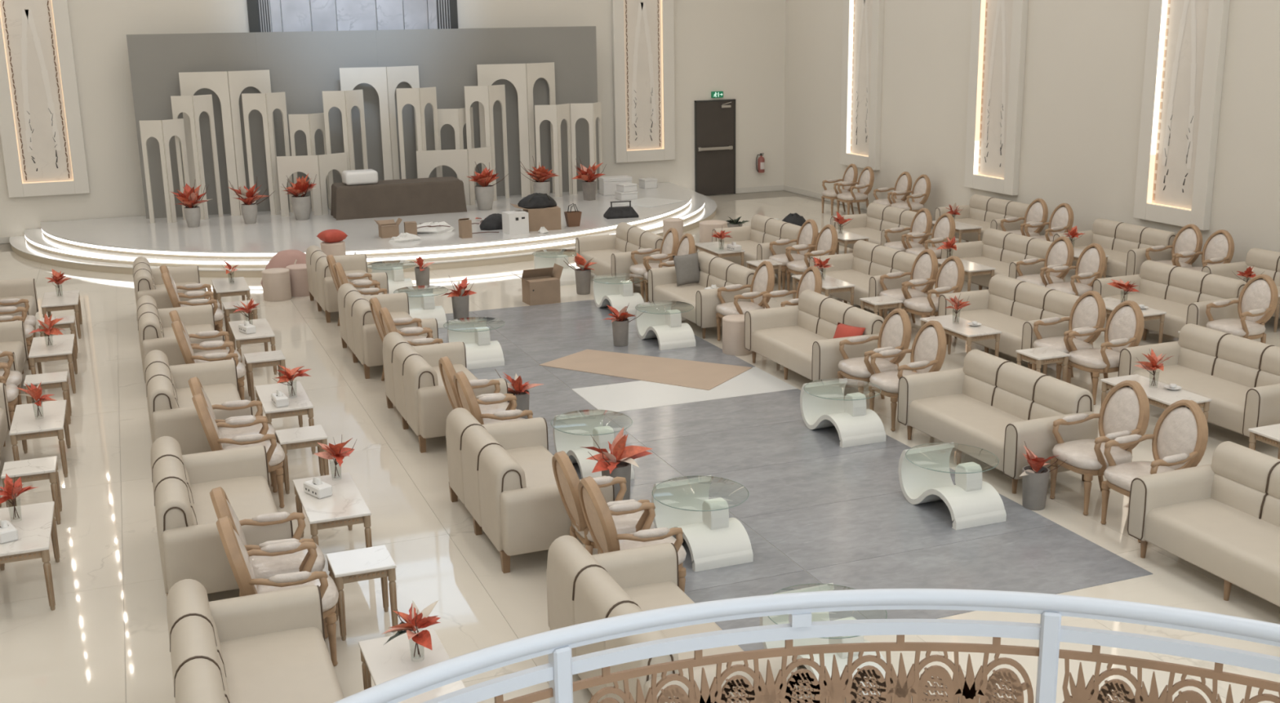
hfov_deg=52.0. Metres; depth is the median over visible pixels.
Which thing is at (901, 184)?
cushion
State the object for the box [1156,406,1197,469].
cushion
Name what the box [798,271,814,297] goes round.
cushion
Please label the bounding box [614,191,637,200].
box
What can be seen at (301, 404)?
side table
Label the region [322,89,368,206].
screen
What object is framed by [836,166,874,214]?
armchair
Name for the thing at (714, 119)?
door
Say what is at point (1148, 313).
side table
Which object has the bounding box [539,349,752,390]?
cardboard sheet
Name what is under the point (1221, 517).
sofa
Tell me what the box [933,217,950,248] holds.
cushion
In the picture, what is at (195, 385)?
armchair
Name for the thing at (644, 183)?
box
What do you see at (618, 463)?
potted plant
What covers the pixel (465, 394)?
armchair
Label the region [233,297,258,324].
flower vase
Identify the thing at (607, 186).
box
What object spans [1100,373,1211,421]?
side table
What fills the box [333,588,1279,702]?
balcony railing
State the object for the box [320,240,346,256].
pouf
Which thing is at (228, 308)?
side table
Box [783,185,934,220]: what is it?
baseboard
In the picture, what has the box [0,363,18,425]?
armchair
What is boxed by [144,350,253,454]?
sofa
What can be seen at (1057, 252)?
cushion
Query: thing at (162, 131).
screen
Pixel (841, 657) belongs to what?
coffee table
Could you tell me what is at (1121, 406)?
cushion
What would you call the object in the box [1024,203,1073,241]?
armchair
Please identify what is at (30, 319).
armchair
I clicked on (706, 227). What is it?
pouf
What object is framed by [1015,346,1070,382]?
side table
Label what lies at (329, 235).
cushion
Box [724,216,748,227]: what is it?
floor plant
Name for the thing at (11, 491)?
flower vase
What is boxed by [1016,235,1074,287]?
armchair
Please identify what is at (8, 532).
tissue box
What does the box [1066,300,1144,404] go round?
armchair
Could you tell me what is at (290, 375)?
flower vase
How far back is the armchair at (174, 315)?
14.29 m
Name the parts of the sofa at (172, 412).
backrest, arm, arm, seat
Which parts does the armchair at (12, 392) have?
arm, leg, seat, seat rail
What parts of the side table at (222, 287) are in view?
leg, leg, leg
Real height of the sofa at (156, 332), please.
0.823 m
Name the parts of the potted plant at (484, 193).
pot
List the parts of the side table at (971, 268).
leg, leg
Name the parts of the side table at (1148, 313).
leg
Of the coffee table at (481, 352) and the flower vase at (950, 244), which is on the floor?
the coffee table at (481, 352)
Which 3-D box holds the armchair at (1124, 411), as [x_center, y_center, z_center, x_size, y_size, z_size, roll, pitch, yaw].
[3.741,0.754,10.686,0.690,1.009,0.576,-6,15,-21]
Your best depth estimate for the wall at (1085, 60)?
21.55 m
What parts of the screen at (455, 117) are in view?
arch panel, arch panel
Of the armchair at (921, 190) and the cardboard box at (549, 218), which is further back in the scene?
the armchair at (921, 190)
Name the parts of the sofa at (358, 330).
leg, leg, backrest, leg, arm, arm, seat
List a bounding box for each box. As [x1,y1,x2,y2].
[0,519,18,543]
[238,320,256,333]
[271,390,288,407]
[303,477,332,498]
[373,217,402,238]
[404,221,417,235]
[457,217,472,238]
[502,210,528,235]
[510,203,561,231]
[511,262,563,305]
[598,175,631,195]
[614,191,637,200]
[615,182,637,192]
[638,177,657,188]
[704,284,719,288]
[727,241,741,251]
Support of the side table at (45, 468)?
on the floor
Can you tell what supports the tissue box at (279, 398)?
on the side table at (301, 404)
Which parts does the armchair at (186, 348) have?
frame, arm, arm, seat rail, leg, seat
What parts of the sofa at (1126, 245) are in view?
arm, seat, backrest, arm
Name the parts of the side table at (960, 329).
leg, leg, leg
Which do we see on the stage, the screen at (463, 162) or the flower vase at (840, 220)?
the screen at (463, 162)
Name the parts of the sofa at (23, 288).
arm, seat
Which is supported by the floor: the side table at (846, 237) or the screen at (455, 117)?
the side table at (846, 237)
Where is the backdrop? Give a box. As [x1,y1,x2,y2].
[126,26,599,218]
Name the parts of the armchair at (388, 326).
panel, frame, arm, arm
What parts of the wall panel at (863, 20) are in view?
rail, art panel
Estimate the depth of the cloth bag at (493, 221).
23.23 m
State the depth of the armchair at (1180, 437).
10.10 m
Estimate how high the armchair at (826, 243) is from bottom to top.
1.009 m
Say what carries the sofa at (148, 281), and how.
on the floor
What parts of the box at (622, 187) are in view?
lid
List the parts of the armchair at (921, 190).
arm, seat, arm, frame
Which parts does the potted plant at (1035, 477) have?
pot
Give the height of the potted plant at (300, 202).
0.869 m
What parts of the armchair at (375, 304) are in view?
frame, panel, leg, arm, seat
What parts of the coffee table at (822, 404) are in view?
glass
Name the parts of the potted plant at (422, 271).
pot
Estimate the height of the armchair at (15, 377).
1.009 m
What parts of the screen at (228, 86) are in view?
arch panel, arch panel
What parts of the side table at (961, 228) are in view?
leg, leg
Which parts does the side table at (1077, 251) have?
leg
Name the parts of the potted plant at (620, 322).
pot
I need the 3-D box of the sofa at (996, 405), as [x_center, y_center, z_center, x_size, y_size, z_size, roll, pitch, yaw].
[3.182,0.578,11.788,0.877,0.823,1.818,-6,15,-21]
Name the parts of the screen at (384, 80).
arch panel, arch panel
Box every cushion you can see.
[168,271,177,293]
[171,281,182,306]
[180,320,191,343]
[182,330,195,363]
[200,386,216,419]
[206,406,222,447]
[226,499,247,545]
[233,528,257,591]
[316,229,347,242]
[661,231,672,262]
[672,252,699,286]
[676,237,688,255]
[752,265,768,304]
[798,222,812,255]
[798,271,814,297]
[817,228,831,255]
[832,322,865,338]
[843,166,853,190]
[858,168,870,193]
[880,313,902,360]
[895,174,907,199]
[911,211,926,242]
[912,253,931,290]
[913,177,926,203]
[913,325,937,373]
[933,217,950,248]
[937,260,957,295]
[1026,201,1043,231]
[1047,240,1067,276]
[1050,206,1068,235]
[1071,295,1097,340]
[1078,247,1099,284]
[1102,386,1139,435]
[1107,306,1136,351]
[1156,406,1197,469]
[1174,228,1196,262]
[1204,233,1228,265]
[1240,279,1271,321]
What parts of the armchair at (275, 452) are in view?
frame, arm, arm, seat, leg, seat rail, leg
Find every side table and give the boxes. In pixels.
[0,456,62,524]
[0,501,59,610]
[8,400,71,477]
[23,370,71,424]
[28,333,77,393]
[38,315,78,358]
[40,289,82,338]
[211,276,252,323]
[222,299,257,341]
[228,318,276,374]
[243,350,286,400]
[254,381,315,453]
[275,424,328,493]
[293,471,372,547]
[325,544,398,640]
[358,628,465,702]
[694,241,745,266]
[746,258,782,290]
[791,274,855,305]
[817,229,869,253]
[859,295,902,319]
[920,314,1001,356]
[931,257,995,291]
[932,220,982,242]
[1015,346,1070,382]
[1025,280,1045,286]
[1073,247,1108,277]
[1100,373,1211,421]
[1102,297,1166,343]
[1248,423,1279,459]
[1273,293,1279,332]
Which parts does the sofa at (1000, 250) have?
arm, seat, backrest, arm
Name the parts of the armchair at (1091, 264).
arm, seat, arm, frame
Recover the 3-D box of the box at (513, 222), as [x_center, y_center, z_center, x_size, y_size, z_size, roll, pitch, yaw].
[-2.168,-2.248,22.845,0.360,0.364,0.346,-8,16,-26]
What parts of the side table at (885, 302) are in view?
leg, leg, leg, leg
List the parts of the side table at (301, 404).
leg, leg, leg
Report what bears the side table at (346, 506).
on the floor
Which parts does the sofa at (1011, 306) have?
arm, leg, seat, leg, backrest, arm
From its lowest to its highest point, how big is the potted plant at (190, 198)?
0.884 m
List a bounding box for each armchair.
[0,297,36,337]
[0,306,34,369]
[0,351,22,404]
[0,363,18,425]
[159,264,220,308]
[160,272,224,331]
[168,310,241,363]
[171,320,246,399]
[187,376,276,486]
[191,393,284,507]
[209,486,325,596]
[216,515,338,666]
[326,254,382,325]
[333,262,386,294]
[368,297,430,381]
[378,306,443,346]
[438,355,516,420]
[453,371,533,424]
[551,450,654,555]
[577,475,686,592]
[629,227,679,297]
[644,233,695,302]
[715,260,774,340]
[762,266,822,308]
[768,218,817,289]
[786,224,837,291]
[821,164,857,215]
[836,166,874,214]
[837,308,911,399]
[868,320,946,431]
[872,171,911,205]
[879,248,937,323]
[884,208,932,252]
[890,174,930,212]
[903,255,964,337]
[905,213,955,258]
[1000,198,1048,236]
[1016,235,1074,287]
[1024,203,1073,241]
[1031,290,1106,381]
[1045,243,1106,296]
[1049,380,1150,515]
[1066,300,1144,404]
[1100,399,1208,542]
[1145,223,1202,267]
[1174,229,1234,271]
[1205,274,1278,343]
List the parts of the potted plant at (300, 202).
pot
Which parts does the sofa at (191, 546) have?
backrest, arm, arm, seat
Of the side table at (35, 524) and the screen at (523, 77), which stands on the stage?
the screen at (523, 77)
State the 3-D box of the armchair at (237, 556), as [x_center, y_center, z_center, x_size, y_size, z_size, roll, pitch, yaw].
[-2.256,1.473,8.235,0.690,1.009,0.576,-6,15,-20]
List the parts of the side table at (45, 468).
leg, leg, leg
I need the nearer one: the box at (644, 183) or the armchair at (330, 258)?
the armchair at (330, 258)
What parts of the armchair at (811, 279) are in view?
arm, arm, frame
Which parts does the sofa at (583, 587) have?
arm, backrest, seat, arm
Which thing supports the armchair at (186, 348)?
on the floor
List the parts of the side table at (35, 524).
leg, leg, leg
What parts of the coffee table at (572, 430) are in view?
glass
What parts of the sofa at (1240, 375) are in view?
arm, seat, backrest, arm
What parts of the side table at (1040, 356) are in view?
leg, leg, leg, leg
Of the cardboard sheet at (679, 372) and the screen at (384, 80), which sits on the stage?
the screen at (384, 80)
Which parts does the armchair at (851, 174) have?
leg, seat rail, leg, arm, seat, frame, leg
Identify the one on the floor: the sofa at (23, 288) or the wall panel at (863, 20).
the sofa at (23, 288)
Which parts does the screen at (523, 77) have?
arch panel, arch panel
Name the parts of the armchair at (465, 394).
panel, frame, arm, seat, arm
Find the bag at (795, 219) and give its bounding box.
[782,213,805,226]
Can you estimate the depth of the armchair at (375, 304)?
14.68 m
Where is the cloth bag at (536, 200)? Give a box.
[517,192,556,208]
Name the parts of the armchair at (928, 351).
leg, seat rail, arm, seat, leg, arm, frame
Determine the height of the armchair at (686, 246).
1.009 m
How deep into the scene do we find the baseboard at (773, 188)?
30.53 m
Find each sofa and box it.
[0,278,38,315]
[0,320,28,373]
[0,382,10,457]
[133,256,206,308]
[136,295,224,381]
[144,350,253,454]
[151,435,293,595]
[166,578,344,702]
[306,244,388,322]
[330,176,466,220]
[337,283,438,378]
[382,331,508,453]
[445,407,614,573]
[546,535,799,702]
[575,222,663,284]
[647,251,755,338]
[711,213,810,274]
[744,289,884,382]
[808,240,917,314]
[830,202,931,252]
[897,349,1098,493]
[934,194,1029,241]
[937,274,1079,368]
[940,227,1065,289]
[1053,217,1176,276]
[1092,259,1246,340]
[1118,323,1279,448]
[1127,440,1279,606]
[1201,247,1279,318]
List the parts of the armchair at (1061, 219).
arm, seat, arm, frame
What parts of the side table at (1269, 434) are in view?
leg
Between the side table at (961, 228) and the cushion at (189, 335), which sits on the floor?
the side table at (961, 228)
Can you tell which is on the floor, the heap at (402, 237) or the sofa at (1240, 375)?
the sofa at (1240, 375)
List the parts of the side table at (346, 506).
leg, leg, leg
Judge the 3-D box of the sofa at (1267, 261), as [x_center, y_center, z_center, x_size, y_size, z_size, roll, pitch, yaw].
[8.238,-0.795,16.900,0.877,0.823,1.818,-6,15,-21]
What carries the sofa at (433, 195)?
on the stage
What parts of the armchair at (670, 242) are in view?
leg, leg, arm, seat, frame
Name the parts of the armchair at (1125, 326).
leg, arm, seat rail, seat, leg, leg, arm, frame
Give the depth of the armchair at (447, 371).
11.92 m
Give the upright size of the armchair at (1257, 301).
1.009 m
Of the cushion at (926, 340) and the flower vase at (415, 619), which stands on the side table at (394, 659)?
the flower vase at (415, 619)
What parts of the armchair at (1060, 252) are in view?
arm, seat, arm, frame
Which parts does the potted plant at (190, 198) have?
pot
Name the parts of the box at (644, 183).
lid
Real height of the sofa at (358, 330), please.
0.823 m
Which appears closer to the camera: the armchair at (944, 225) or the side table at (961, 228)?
the armchair at (944, 225)
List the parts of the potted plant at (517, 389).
pot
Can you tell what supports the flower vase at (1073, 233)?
on the side table at (1077, 251)
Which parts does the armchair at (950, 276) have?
arm, seat, seat rail, arm, frame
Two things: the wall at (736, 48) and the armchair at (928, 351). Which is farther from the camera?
the wall at (736, 48)
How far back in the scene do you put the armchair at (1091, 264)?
17.02 m
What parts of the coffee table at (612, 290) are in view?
glass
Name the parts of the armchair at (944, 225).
arm, seat, arm, frame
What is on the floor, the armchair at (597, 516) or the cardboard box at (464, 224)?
the armchair at (597, 516)
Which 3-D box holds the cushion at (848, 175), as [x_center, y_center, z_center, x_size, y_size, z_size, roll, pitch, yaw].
[4.280,-3.540,26.894,0.132,0.491,0.411,-6,15,-19]
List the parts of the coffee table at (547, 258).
glass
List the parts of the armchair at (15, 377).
arm, seat, leg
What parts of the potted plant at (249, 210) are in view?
pot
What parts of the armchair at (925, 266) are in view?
leg, arm, seat, leg, arm, frame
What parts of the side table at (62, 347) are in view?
leg, leg, leg, leg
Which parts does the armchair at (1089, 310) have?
leg, arm, leg, seat, arm, frame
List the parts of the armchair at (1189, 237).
arm, seat, arm, frame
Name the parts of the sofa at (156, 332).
backrest, arm, arm, seat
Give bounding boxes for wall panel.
[0,0,89,197]
[610,0,675,163]
[840,0,884,170]
[964,0,1028,195]
[1133,0,1230,230]
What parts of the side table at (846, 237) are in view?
leg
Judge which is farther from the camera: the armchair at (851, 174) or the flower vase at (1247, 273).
the armchair at (851, 174)
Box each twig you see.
[427,225,450,226]
[471,231,498,233]
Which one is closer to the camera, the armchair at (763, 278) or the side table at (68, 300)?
the armchair at (763, 278)
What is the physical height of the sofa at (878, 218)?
0.823 m
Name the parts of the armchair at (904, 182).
arm, seat, frame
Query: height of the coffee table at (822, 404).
0.437 m
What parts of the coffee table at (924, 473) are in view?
glass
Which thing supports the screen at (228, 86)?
on the stage
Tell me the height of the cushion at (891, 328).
0.491 m
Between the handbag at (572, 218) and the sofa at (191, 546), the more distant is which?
the handbag at (572, 218)
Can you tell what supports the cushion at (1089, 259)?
on the armchair at (1091, 264)
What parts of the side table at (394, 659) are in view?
leg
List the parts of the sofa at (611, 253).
arm, seat, arm, backrest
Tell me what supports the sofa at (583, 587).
on the floor
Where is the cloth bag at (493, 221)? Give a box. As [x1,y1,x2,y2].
[479,213,502,230]
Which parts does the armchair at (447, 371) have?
frame, panel, arm, seat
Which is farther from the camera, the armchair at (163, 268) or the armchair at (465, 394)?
the armchair at (163, 268)
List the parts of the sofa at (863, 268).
arm, seat, backrest, arm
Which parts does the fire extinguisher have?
label plate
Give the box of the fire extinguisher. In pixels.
[755,153,764,173]
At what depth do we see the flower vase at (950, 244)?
18.97 m
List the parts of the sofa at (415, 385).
leg, leg, backrest, leg, arm, seat, arm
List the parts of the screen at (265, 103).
arch panel, arch panel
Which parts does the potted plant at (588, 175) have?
pot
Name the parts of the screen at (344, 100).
arch panel, arch panel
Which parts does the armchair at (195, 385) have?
frame, arm, arm, seat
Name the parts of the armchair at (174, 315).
frame, arm, arm, seat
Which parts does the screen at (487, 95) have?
arch panel, arch panel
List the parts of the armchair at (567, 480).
panel, frame, leg, seat rail, post, leg, arm, seat, arm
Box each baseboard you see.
[0,185,783,243]
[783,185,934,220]
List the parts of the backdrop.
panel, panel, panel, panel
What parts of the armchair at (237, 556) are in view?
frame, arm, arm, seat, leg, seat rail, leg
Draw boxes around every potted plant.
[171,181,210,226]
[228,176,271,223]
[280,173,316,220]
[412,256,434,285]
[440,276,476,319]
[466,162,503,210]
[494,368,543,418]
[520,155,557,195]
[563,252,595,294]
[572,156,606,200]
[578,427,653,500]
[603,302,644,346]
[1018,441,1066,510]
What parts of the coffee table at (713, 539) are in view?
glass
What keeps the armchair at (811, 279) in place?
on the floor
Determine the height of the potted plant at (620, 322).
0.564 m
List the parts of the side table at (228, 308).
leg, leg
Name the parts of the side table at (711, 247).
leg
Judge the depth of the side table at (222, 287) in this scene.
17.91 m
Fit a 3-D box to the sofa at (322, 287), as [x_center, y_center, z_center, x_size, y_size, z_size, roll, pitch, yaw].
[-4.178,-1.014,18.612,0.877,0.823,1.818,-6,15,-21]
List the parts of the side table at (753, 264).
leg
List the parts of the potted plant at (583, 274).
pot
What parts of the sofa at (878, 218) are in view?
arm, seat, backrest, arm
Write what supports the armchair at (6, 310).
on the floor
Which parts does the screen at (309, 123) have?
arch panel, arch panel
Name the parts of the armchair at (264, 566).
frame, arm, arm, seat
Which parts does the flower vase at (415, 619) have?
stem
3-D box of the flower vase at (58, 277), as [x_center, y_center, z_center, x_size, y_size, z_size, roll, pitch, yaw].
[-7.678,-0.909,17.412,0.278,0.370,0.323,12,19,41]
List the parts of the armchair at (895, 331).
leg, seat rail, arm, leg, seat, arm, frame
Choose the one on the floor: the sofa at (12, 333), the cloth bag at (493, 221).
the sofa at (12, 333)
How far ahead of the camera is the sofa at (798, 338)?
14.67 m
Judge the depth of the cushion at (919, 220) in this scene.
20.46 m
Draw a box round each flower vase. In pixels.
[0,473,35,519]
[17,381,56,419]
[28,312,64,344]
[45,268,72,295]
[219,260,239,282]
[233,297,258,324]
[273,364,311,398]
[314,437,356,477]
[382,600,440,657]
[711,226,732,247]
[812,257,832,278]
[831,211,852,232]
[936,235,958,257]
[944,293,969,322]
[946,202,964,217]
[1062,225,1086,247]
[1106,279,1138,302]
[1134,348,1172,388]
[1231,266,1263,282]
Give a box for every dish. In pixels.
[967,320,981,325]
[1138,304,1148,308]
[1164,383,1182,390]
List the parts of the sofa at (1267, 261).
arm, seat, backrest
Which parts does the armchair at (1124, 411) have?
leg, arm, seat rail, leg, seat, leg, arm, frame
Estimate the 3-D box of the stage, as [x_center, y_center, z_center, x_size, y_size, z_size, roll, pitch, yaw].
[-4.225,-2.265,24.537,14.170,0.360,6.495,-6,15,-21]
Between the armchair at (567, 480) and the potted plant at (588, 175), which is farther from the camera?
the potted plant at (588, 175)
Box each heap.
[388,232,421,242]
[417,221,454,233]
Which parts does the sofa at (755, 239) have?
arm, seat, backrest, arm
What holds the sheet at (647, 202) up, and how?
on the stage
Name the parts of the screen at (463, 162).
arch panel, arch panel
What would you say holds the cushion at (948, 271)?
on the armchair at (950, 276)
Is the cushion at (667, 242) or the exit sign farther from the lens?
the exit sign
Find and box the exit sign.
[711,91,723,97]
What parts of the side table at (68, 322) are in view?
leg, leg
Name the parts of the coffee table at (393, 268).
glass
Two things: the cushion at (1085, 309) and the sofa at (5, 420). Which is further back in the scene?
the cushion at (1085, 309)
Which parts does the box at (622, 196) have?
lid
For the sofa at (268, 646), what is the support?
on the floor
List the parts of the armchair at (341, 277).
panel, frame, arm, arm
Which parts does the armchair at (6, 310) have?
arm, arm, leg, seat, seat rail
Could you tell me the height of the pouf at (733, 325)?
0.438 m
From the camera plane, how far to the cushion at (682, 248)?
18.43 m
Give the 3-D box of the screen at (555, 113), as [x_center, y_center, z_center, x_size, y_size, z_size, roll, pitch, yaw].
[-1.750,-4.194,27.404,0.826,1.900,0.261,-9,16,-29]
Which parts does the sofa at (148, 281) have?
backrest, arm, arm, seat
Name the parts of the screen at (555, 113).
arch panel, arch panel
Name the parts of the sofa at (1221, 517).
leg, arm, seat, leg, backrest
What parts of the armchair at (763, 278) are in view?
leg, seat rail, arm, seat, arm, frame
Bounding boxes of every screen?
[139,118,190,222]
[170,93,223,219]
[178,69,280,215]
[241,91,293,214]
[276,152,347,216]
[288,112,330,211]
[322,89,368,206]
[339,65,419,180]
[395,86,440,178]
[416,146,493,204]
[436,106,476,199]
[464,84,509,200]
[476,62,555,196]
[534,103,573,196]
[570,102,602,194]
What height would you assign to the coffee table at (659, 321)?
0.437 m
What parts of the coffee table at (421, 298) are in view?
glass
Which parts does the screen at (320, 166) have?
arch panel, arch panel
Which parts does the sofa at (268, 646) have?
backrest, arm, seat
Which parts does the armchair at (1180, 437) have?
leg, seat rail, arm, seat, arm, frame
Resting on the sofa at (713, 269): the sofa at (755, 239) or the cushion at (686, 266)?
the cushion at (686, 266)
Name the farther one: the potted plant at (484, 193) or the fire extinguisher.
the fire extinguisher
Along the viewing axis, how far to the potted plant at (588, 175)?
26.80 m
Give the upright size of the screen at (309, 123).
1.900 m
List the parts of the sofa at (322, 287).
leg, backrest, leg, leg, arm, arm, seat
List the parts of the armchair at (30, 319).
arm, seat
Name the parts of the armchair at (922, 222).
arm, seat, arm, frame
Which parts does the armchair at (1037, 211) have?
arm, seat, frame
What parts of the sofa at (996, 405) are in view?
leg, arm, leg, seat, leg, backrest, arm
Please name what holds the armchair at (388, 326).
on the floor
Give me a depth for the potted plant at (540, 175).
26.54 m
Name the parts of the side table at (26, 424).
leg, leg, leg, leg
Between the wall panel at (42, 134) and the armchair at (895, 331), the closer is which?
the armchair at (895, 331)
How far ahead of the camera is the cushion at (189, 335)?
13.97 m
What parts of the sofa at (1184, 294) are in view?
arm, leg, seat, backrest, arm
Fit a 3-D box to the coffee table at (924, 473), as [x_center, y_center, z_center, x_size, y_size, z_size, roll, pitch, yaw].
[2.531,1.067,10.661,0.727,0.437,0.842,-6,15,-21]
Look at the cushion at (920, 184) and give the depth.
24.81 m
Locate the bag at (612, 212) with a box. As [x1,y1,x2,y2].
[603,200,638,218]
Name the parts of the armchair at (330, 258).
frame, panel, arm, seat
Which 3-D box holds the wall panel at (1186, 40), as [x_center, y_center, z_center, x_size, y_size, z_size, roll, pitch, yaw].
[7.766,-6.122,18.336,0.120,8.730,1.420,-6,15,-21]
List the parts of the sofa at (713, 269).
arm, seat, leg, arm, backrest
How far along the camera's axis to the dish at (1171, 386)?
12.28 m
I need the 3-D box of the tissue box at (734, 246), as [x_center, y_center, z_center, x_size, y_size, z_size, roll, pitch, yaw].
[1.442,-1.617,20.092,0.122,0.135,0.230,-10,16,-31]
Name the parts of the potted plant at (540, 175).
pot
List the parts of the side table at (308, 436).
leg, leg, leg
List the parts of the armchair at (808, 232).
leg, arm, seat, frame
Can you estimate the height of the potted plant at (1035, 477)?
0.524 m
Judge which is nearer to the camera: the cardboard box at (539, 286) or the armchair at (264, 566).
the armchair at (264, 566)
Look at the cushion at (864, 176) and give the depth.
26.30 m
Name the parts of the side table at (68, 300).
leg, leg, leg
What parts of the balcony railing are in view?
post, rail, post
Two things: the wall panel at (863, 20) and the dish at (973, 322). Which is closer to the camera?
the dish at (973, 322)
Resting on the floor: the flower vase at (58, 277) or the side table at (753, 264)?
the side table at (753, 264)
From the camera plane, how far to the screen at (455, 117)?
26.63 m
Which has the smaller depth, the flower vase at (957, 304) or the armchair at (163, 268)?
the flower vase at (957, 304)
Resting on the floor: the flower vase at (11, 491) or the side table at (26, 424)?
the side table at (26, 424)
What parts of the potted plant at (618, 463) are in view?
pot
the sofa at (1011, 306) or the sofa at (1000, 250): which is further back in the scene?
the sofa at (1000, 250)
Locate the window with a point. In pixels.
(351, 15)
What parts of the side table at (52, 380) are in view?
leg, leg, leg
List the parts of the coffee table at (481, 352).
glass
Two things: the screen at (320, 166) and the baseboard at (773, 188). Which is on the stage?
the screen at (320, 166)
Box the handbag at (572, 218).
[564,203,582,226]
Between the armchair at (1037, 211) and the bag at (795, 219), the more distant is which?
the bag at (795, 219)
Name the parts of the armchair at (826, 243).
leg, seat rail, seat, arm, arm, frame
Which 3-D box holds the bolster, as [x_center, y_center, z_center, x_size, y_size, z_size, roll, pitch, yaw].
[-5.338,-3.324,25.009,0.620,0.250,0.440,-7,15,-22]
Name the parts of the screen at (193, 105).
arch panel, arch panel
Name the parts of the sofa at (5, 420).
seat, arm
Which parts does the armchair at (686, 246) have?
seat, leg, arm, arm, frame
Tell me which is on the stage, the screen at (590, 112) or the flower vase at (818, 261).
the screen at (590, 112)
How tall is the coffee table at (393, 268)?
0.437 m
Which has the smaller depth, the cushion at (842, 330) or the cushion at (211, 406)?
the cushion at (211, 406)
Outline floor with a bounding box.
[0,190,1279,702]
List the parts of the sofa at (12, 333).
arm, seat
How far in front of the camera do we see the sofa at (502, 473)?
9.82 m
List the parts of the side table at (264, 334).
leg, leg, leg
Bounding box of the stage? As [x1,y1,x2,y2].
[8,182,716,277]
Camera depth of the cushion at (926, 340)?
12.88 m
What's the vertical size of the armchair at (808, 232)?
1.009 m
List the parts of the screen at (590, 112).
arch panel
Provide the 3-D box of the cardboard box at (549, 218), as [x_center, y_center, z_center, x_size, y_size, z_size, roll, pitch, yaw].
[-1.848,-2.390,23.231,0.805,0.441,0.500,-5,15,-15]
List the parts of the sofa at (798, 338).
leg, arm, leg, seat, backrest, arm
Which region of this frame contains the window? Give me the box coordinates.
[246,0,457,32]
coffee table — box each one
[368,260,416,293]
[393,284,448,328]
[443,316,504,369]
[532,248,579,285]
[551,408,634,479]
[591,273,644,314]
[635,300,695,350]
[651,475,753,572]
[760,582,887,700]
[800,377,885,447]
[898,442,1006,529]
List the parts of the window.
stripe panel, stripe panel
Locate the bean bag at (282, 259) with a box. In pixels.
[261,249,306,287]
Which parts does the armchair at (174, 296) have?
frame, arm, arm, seat rail, seat, leg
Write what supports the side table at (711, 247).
on the floor
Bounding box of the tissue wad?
[537,226,548,233]
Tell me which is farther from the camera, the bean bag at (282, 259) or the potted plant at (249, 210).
the potted plant at (249, 210)
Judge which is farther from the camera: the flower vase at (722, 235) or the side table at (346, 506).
the flower vase at (722, 235)
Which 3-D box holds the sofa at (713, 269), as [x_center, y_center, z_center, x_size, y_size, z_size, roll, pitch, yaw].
[0.842,-0.780,17.345,0.877,0.823,1.818,-6,15,-21]
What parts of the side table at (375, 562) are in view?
leg, leg, leg, leg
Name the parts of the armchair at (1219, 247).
arm, seat, arm, frame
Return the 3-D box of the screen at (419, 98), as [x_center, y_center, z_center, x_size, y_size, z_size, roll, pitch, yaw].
[-4.367,-4.076,26.211,0.836,2.340,0.260,-9,16,-29]
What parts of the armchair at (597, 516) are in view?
panel, frame, arm, seat, arm, seat rail, leg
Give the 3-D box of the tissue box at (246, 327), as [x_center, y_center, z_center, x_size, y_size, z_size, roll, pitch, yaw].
[-4.561,-0.291,15.228,0.122,0.135,0.230,-13,18,-38]
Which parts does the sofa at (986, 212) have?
arm, seat, backrest, arm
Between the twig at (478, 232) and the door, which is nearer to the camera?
the twig at (478, 232)
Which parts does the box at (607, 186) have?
lid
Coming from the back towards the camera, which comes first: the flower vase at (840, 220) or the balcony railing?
the flower vase at (840, 220)
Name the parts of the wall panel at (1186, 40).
rail, art panel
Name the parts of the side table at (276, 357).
leg, leg, leg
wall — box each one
[0,0,785,244]
[783,0,1279,266]
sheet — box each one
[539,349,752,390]
[613,196,684,207]
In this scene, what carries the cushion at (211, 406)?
on the armchair at (195, 385)
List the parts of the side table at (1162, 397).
leg, leg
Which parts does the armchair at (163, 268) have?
frame, arm, seat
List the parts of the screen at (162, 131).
arch panel, arch panel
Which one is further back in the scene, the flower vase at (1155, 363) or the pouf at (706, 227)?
the pouf at (706, 227)
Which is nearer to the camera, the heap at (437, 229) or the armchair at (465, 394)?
the armchair at (465, 394)
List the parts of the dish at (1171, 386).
lid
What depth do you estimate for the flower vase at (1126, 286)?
15.87 m
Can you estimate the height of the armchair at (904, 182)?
1.009 m
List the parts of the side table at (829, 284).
leg, leg, leg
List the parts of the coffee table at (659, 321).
glass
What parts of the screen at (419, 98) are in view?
arch panel, arch panel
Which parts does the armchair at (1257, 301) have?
arm, seat, seat rail, arm, frame, leg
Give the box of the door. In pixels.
[694,98,735,195]
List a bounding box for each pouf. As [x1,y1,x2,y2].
[261,267,291,301]
[285,263,309,297]
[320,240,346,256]
[662,217,683,266]
[699,219,727,251]
[722,314,751,355]
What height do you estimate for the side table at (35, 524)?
0.475 m
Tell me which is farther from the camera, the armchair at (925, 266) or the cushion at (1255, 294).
the armchair at (925, 266)
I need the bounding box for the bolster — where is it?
[342,168,377,185]
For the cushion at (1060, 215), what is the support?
on the armchair at (1061, 219)
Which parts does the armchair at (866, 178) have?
leg, arm, leg, seat, seat rail, leg, arm, frame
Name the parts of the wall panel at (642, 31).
art panel, rail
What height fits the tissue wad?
0.116 m
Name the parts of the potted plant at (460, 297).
pot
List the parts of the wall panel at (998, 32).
rail, art panel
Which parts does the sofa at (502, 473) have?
leg, leg, backrest, arm, leg, seat, arm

